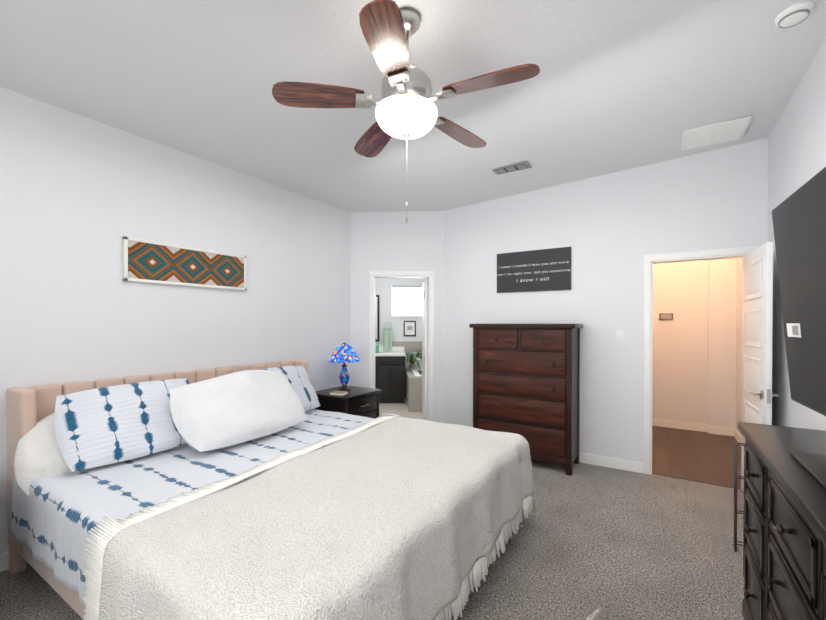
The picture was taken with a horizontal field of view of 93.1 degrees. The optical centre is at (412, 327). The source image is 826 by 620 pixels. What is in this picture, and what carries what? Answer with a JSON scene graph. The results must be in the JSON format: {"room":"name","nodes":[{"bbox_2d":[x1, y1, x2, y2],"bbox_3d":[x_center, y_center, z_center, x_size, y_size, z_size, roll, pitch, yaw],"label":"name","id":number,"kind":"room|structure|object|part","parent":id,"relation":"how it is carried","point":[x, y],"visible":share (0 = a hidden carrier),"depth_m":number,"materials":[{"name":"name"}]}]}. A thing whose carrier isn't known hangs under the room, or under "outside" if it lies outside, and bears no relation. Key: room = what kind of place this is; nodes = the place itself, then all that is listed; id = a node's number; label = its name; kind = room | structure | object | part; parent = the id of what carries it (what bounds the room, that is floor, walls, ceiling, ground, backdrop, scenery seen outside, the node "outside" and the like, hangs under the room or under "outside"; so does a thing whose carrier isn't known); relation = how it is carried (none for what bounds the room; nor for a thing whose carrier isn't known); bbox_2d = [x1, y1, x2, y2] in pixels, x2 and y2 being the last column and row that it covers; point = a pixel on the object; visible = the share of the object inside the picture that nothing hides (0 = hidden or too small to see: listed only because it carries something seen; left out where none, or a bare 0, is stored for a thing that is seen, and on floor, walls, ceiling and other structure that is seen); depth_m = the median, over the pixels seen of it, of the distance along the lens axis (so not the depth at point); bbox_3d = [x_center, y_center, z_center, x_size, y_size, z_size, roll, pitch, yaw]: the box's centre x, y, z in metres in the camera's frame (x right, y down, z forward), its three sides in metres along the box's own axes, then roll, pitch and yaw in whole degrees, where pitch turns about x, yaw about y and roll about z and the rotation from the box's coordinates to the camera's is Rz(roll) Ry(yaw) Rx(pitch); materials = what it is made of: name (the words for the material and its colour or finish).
{"room":"bedroom","nodes":[
{"label":"bedroom","id":0,"kind":"room"},
{"bbox_2d":[0,87,350,553],"bbox_3d":[-2.182,-0.207,2.734,0.120,3.250,5.180,0,1,32],"label":"wall","id":1,"kind":"structure","parent":0,"point":[81,197],"depth_m":2.86,"materials":[{"name":"paint"}]},
{"bbox_2d":[0,551,26,571],"bbox_3d":[-2.107,1.368,2.741,0.014,0.100,5.010,0,1,32],"label":"baseboard","id":2,"kind":"structure","parent":1,"relation":"attached to","point":[4,557],"depth_m":2.29,"materials":[{"name":"white"}]},
{"bbox_2d":[123,236,246,290],"bbox_3d":[-1.798,-0.491,3.193,0.028,0.315,0.970,0,1,32],"label":"wall art","id":3,"kind":"object","parent":1,"relation":"attached to","point":[148,261],"visible":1,"depth_m":3.11,"materials":[{"name":"multicoloured fabric"}]},
{"bbox_2d":[0,460,743,619],"bbox_3d":[-0.265,1.475,1.926,4.240,0.100,5.840,0,1,32],"label":"floor carpet","id":4,"kind":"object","parent":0,"point":[591,542],"depth_m":2.38,"materials":[{"name":"grey carpet"}]},
{"bbox_2d":[6,360,535,619],"bbox_3d":[-0.760,0.890,2.512,2.502,1.127,2.317,0,1,32],"label":"bed","id":5,"kind":"object","parent":4,"relation":"on","point":[264,491],"visible":1,"depth_m":1.94,"materials":[{"name":"fabric"}]},
{"bbox_3d":[-0.767,1.220,2.519,2.285,0.400,2.080,0,1,32],"label":"frame","id":6,"kind":"part","parent":5,"relation":"part of","materials":[{"name":"fabric"}]},
{"bbox_3d":[-1.711,0.880,3.114,0.251,1.070,2.109,0,1,32],"label":"headboard","id":7,"kind":"part","parent":5,"relation":"part of","materials":[{"name":"fabric"}]},
{"bbox_2d":[170,370,307,451],"bbox_3d":[-1.218,0.560,2.835,0.461,0.473,0.939,0,1,32],"label":"pillow","id":8,"kind":"object","parent":5,"relation":"on","point":[241,411],"depth_m":2.65,"materials":[{"name":"fabric"}]},
{"bbox_2d":[98,416,535,619],"bbox_3d":[-0.209,1.036,2.165,1.200,0.556,2.317,0,1,32],"label":"throw","id":9,"kind":"object","parent":5,"relation":"on","point":[396,518],"depth_m":1.57,"materials":[{"name":"beige fabric"}]},
{"bbox_2d":[314,386,381,418],"bbox_3d":[-0.745,1.054,4.327,0.568,0.700,0.610,0,1,32],"label":"nightstand","id":10,"kind":"object","parent":4,"relation":"on","point":[361,401],"visible":0.38,"depth_m":4.15,"materials":[{"name":"black wood"}]},
{"bbox_2d":[330,391,347,395],"bbox_3d":[-0.778,0.691,4.102,0.152,0.028,0.110,0,1,20],"label":"book","id":11,"kind":"object","parent":10,"relation":"on","point":[340,393],"visible":0.98,"depth_m":4.06,"materials":[{"name":"beige paper"}]},
{"bbox_2d":[329,342,359,390],"bbox_3d":[-0.764,0.436,4.363,0.350,0.535,0.350,0,1,32],"label":"table lamp","id":12,"kind":"object","parent":10,"relation":"on","point":[344,353],"visible":1,"depth_m":4.29,"materials":[{"name":"blue glass"}]},
{"bbox_3d":[-0.764,0.275,4.362,0.350,0.213,0.350,0,1,32],"label":"lamp shade","id":13,"kind":"part","parent":12,"relation":"part of","materials":[{"name":"multicoloured glass"}]},
{"bbox_2d":[469,324,582,475],"bbox_3d":[1.181,0.684,4.139,1.070,1.443,0.461,0,1,32],"label":"chest","id":14,"kind":"object","parent":4,"relation":"on","point":[526,381],"visible":0.94,"depth_m":3.92,"materials":[{"name":"brown wood"}]},
{"bbox_2d":[734,441,744,551],"bbox_3d":[2.184,1.076,2.408,0.322,0.690,0.052,0,1,32],"label":"rack","id":15,"kind":"object","parent":4,"relation":"on","point":[736,475],"visible":0.33,"depth_m":2.47,"materials":[{"name":"metal"}]},
{"bbox_2d":[738,422,825,619],"bbox_3d":[1.345,0.954,1.152,0.417,0.955,1.660,0,1,32],"label":"dresser","id":16,"kind":"object","parent":4,"relation":"on","point":[784,548],"visible":1,"depth_m":1.38,"materials":[{"name":"brown wood"}]},
{"bbox_2d":[772,166,825,489],"bbox_3d":[1.373,-0.038,1.125,0.300,1.028,1.623,0,1,32],"label":"tv","id":17,"kind":"object","parent":16,"relation":"on","point":[799,220],"visible":1,"depth_m":1.57,"materials":[{"name":"black plastic"}]},
{"bbox_2d":[375,295,379,341],"bbox_3d":[-1.071,-0.173,7.538,0.850,0.900,0.032,0,0,-4],"label":"mirror glass","id":18,"kind":"object","parent":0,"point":[377,297],"depth_m":7.55,"materials":[{"name":"black"}]},
{"bbox_2d":[404,321,415,335],"bbox_3d":[-0.064,0.026,7.609,0.240,0.300,0.024,0,0,-4],"label":"picture frame","id":19,"kind":"object","parent":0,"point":[409,326],"depth_m":7.60,"materials":[{"name":"black plastic"}]},
{"bbox_2d":[403,350,421,369],"bbox_3d":[-0.011,0.629,7.487,0.806,0.389,0.769,0,1,32],"label":"plant","id":20,"kind":"object","parent":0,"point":[411,356],"depth_m":7.53,"materials":[{"name":"green plant"}]},
{"bbox_2d":[0,0,825,211],"bbox_3d":[-0.136,-1.516,4.067,10.500,0.592,11.000,0,1,32],"label":"ceiling","id":21,"kind":"structure","parent":0,"point":[612,86],"depth_m":2.34,"materials":[{"name":"white paint"}]},
{"bbox_2d":[272,0,539,222],"bbox_3d":[0.007,-0.998,1.895,1.170,0.989,1.188,0,1,32],"label":"ceiling fan","id":22,"kind":"object","parent":21,"relation":"hanging from","point":[406,108],"visible":1,"depth_m":1.79,"materials":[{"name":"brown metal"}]},
{"bbox_3d":[-0.440,-1.079,1.831,0.418,0.042,0.149,0,0,-9],"label":"blade","id":23,"kind":"part","parent":22,"relation":"part of","materials":[{"name":"brown wood"}]},
{"bbox_3d":[-0.222,-1.082,2.266,0.149,0.042,0.418,0,1,-27],"label":"blade","id":24,"kind":"part","parent":22,"relation":"part of","materials":[{"name":"brown wood"}]},
{"bbox_3d":[-0.094,-1.076,1.490,0.149,0.042,0.418,0,0,9],"label":"blade","id":25,"kind":"part","parent":22,"relation":"part of","materials":[{"name":"brown wood"}]},
{"bbox_3d":[-0.032,-1.274,1.897,0.244,0.438,0.244,0,1,32],"label":"motor","id":26,"kind":"part","parent":22,"relation":"part of","materials":[{"name":"silver metal"}]},
{"bbox_3d":[-0.030,-0.707,1.897,0.013,0.406,0.012,0,1,32],"label":"chain","id":27,"kind":"part","parent":22,"relation":"part of","materials":[{"name":"silver metal"}]},
{"bbox_3d":[0.259,-1.082,2.193,0.149,0.042,0.418,0,1,45],"label":"blade","id":28,"kind":"part","parent":22,"relation":"part of","materials":[{"name":"brown wood"}]},
{"bbox_3d":[0.338,-1.078,1.713,0.418,0.042,0.149,0,1,27],"label":"blade","id":29,"kind":"part","parent":22,"relation":"part of","materials":[{"name":"brown wood"}]},
{"bbox_2d":[492,161,531,174],"bbox_3d":[0.927,-1.494,3.691,0.340,0.016,0.160,0,1,32],"label":"ceiling vent","id":30,"kind":"object","parent":21,"relation":"in","point":[512,167],"visible":1,"depth_m":3.67,"materials":[{"name":"silver metal"}]},
{"bbox_2d":[681,116,751,150],"bbox_3d":[2.440,-1.560,3.182,0.420,0.015,0.420,0,1,32],"label":"ceiling vent","id":31,"kind":"object","parent":21,"relation":"in","point":[719,133],"visible":0.96,"depth_m":3.15,"materials":[{"name":"white plastic"}]},
{"bbox_2d":[774,1,813,27],"bbox_3d":[1.898,-1.547,1.952,0.144,0.038,0.144,0,1,32],"label":"smoke detector","id":32,"kind":"object","parent":21,"relation":"attached to","point":[794,14],"visible":1,"depth_m":1.93,"materials":[{"name":"white plastic"}]},
{"bbox_2d":[445,138,767,462],"bbox_3d":[1.753,-0.219,4.138,3.210,3.250,0.120,0,1,32],"label":"wall","id":33,"kind":"structure","parent":0,"point":[611,230],"depth_m":3.96,"materials":[{"name":"paint"}]},
{"bbox_2d":[497,247,570,292],"bbox_3d":[1.317,-0.621,4.324,0.810,0.450,0.022,0,1,32],"label":"wall sign","id":34,"kind":"object","parent":33,"relation":"attached to","point":[507,282],"visible":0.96,"depth_m":4.30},
{"bbox_2d":[496,269,569,275],"bbox_3d":[1.309,-0.600,4.314,0.824,0.036,0.002,0,1,32],"label":"lettering","id":35,"kind":"object","parent":34,"relation":"attached to","point":[536,272],"visible":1,"depth_m":4.28,"materials":[{"name":"white"}]},
{"bbox_2d":[579,452,642,472],"bbox_3d":[1.307,1.354,4.354,2.160,0.100,0.014,0,1,32],"label":"baseboard","id":36,"kind":"structure","parent":33,"relation":"attached to","point":[616,463],"depth_m":3.92,"materials":[{"name":"white wood"}]},
{"bbox_2d":[615,330,623,341],"bbox_3d":[2.046,0.088,3.877,0.072,0.116,0.010,0,1,32],"label":"light switch","id":37,"kind":"object","parent":33,"relation":"attached to","point":[619,336],"visible":1,"depth_m":3.87,"materials":[{"name":"white plastic"}]},
{"bbox_2d":[643,246,757,474],"bbox_3d":[2.602,0.361,3.596,0.830,2.100,0.135,0,1,32],"label":"door frame","id":38,"kind":"structure","parent":33,"relation":"attached to","point":[740,252],"depth_m":3.74,"materials":[{"name":"white wood"}]},
{"bbox_2d":[741,241,778,492],"bbox_3d":[2.683,0.399,3.068,0.141,2.008,0.708,0,1,29],"label":"door leaf","id":39,"kind":"structure","parent":33,"relation":"in","point":[757,315],"depth_m":2.95,"materials":[{"name":"white wood"}]},
{"bbox_2d":[652,258,735,427],"bbox_3d":[3.515,-0.231,5.472,3.020,3.250,0.180,0,1,32],"label":"wall","id":40,"kind":"structure","parent":0,"point":[697,358],"depth_m":5.26,"materials":[{"name":"paint"}]},
{"bbox_2d":[659,313,672,319],"bbox_3d":[3.509,-0.148,5.427,0.160,0.085,0.023,0,1,32],"label":"light switch","id":41,"kind":"object","parent":40,"relation":"attached to","point":[667,316],"visible":1,"depth_m":5.42,"materials":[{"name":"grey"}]},
{"bbox_2d":[652,418,708,432],"bbox_3d":[3.114,1.338,5.695,1.880,0.110,0.014,0,1,32],"label":"baseboard","id":42,"kind":"structure","parent":40,"relation":"attached to","point":[692,426],"depth_m":5.35,"materials":[{"name":"white wood"}]},
{"bbox_2d":[652,426,740,488],"bbox_3d":[2.993,1.425,4.550,2.900,0.054,2.080,0,1,32],"label":"floor","id":43,"kind":"structure","parent":0,"point":[701,457],"depth_m":4.24,"materials":[{"name":"brown wood"}]},
{"bbox_2d":[732,258,742,434],"bbox_3d":[3.663,-0.219,4.154,0.120,3.250,1.950,0,1,32],"label":"wall","id":44,"kind":"structure","parent":0,"point":[736,394],"depth_m":4.83,"materials":[{"name":"paint"}]},
{"bbox_2d":[767,38,825,430],"bbox_3d":[1.503,-0.191,0.852,0.120,3.250,5.940,0,1,32],"label":"wall","id":45,"kind":"structure","parent":0,"point":[797,148],"depth_m":2.66,"materials":[{"name":"paint"}]},
{"bbox_2d":[733,428,740,442],"bbox_3d":[3.598,1.351,4.191,0.014,0.110,1.920,0,1,32],"label":"baseboard","id":46,"kind":"structure","parent":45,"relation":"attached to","point":[736,434],"depth_m":4.84,"materials":[{"name":"white wood"}]},
{"label":"outside","id":47,"kind":"structure","parent":0,"visible":0},
{"bbox_2d":[350,211,444,422],"bbox_3d":[-0.265,-0.213,6.296,2.940,3.300,2.855,0,0,-4],"label":"wall","id":48,"kind":"structure","parent":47,"point":[397,268],"depth_m":4.91,"materials":[{"name":"paint"}]},
{"bbox_3d":[-0.143,0.349,4.946,0.810,2.100,0.135,0,0,-4],"label":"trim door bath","id":49,"kind":"part","parent":48,"relation":"part of","materials":[{"name":"white wood"}]},
{"bbox_3d":[0.114,0.380,5.298,0.122,2.008,0.670,0,0,-2],"label":"bath door","id":50,"kind":"part","parent":48,"relation":"part of","materials":[{"name":"white wood"}]}
]}

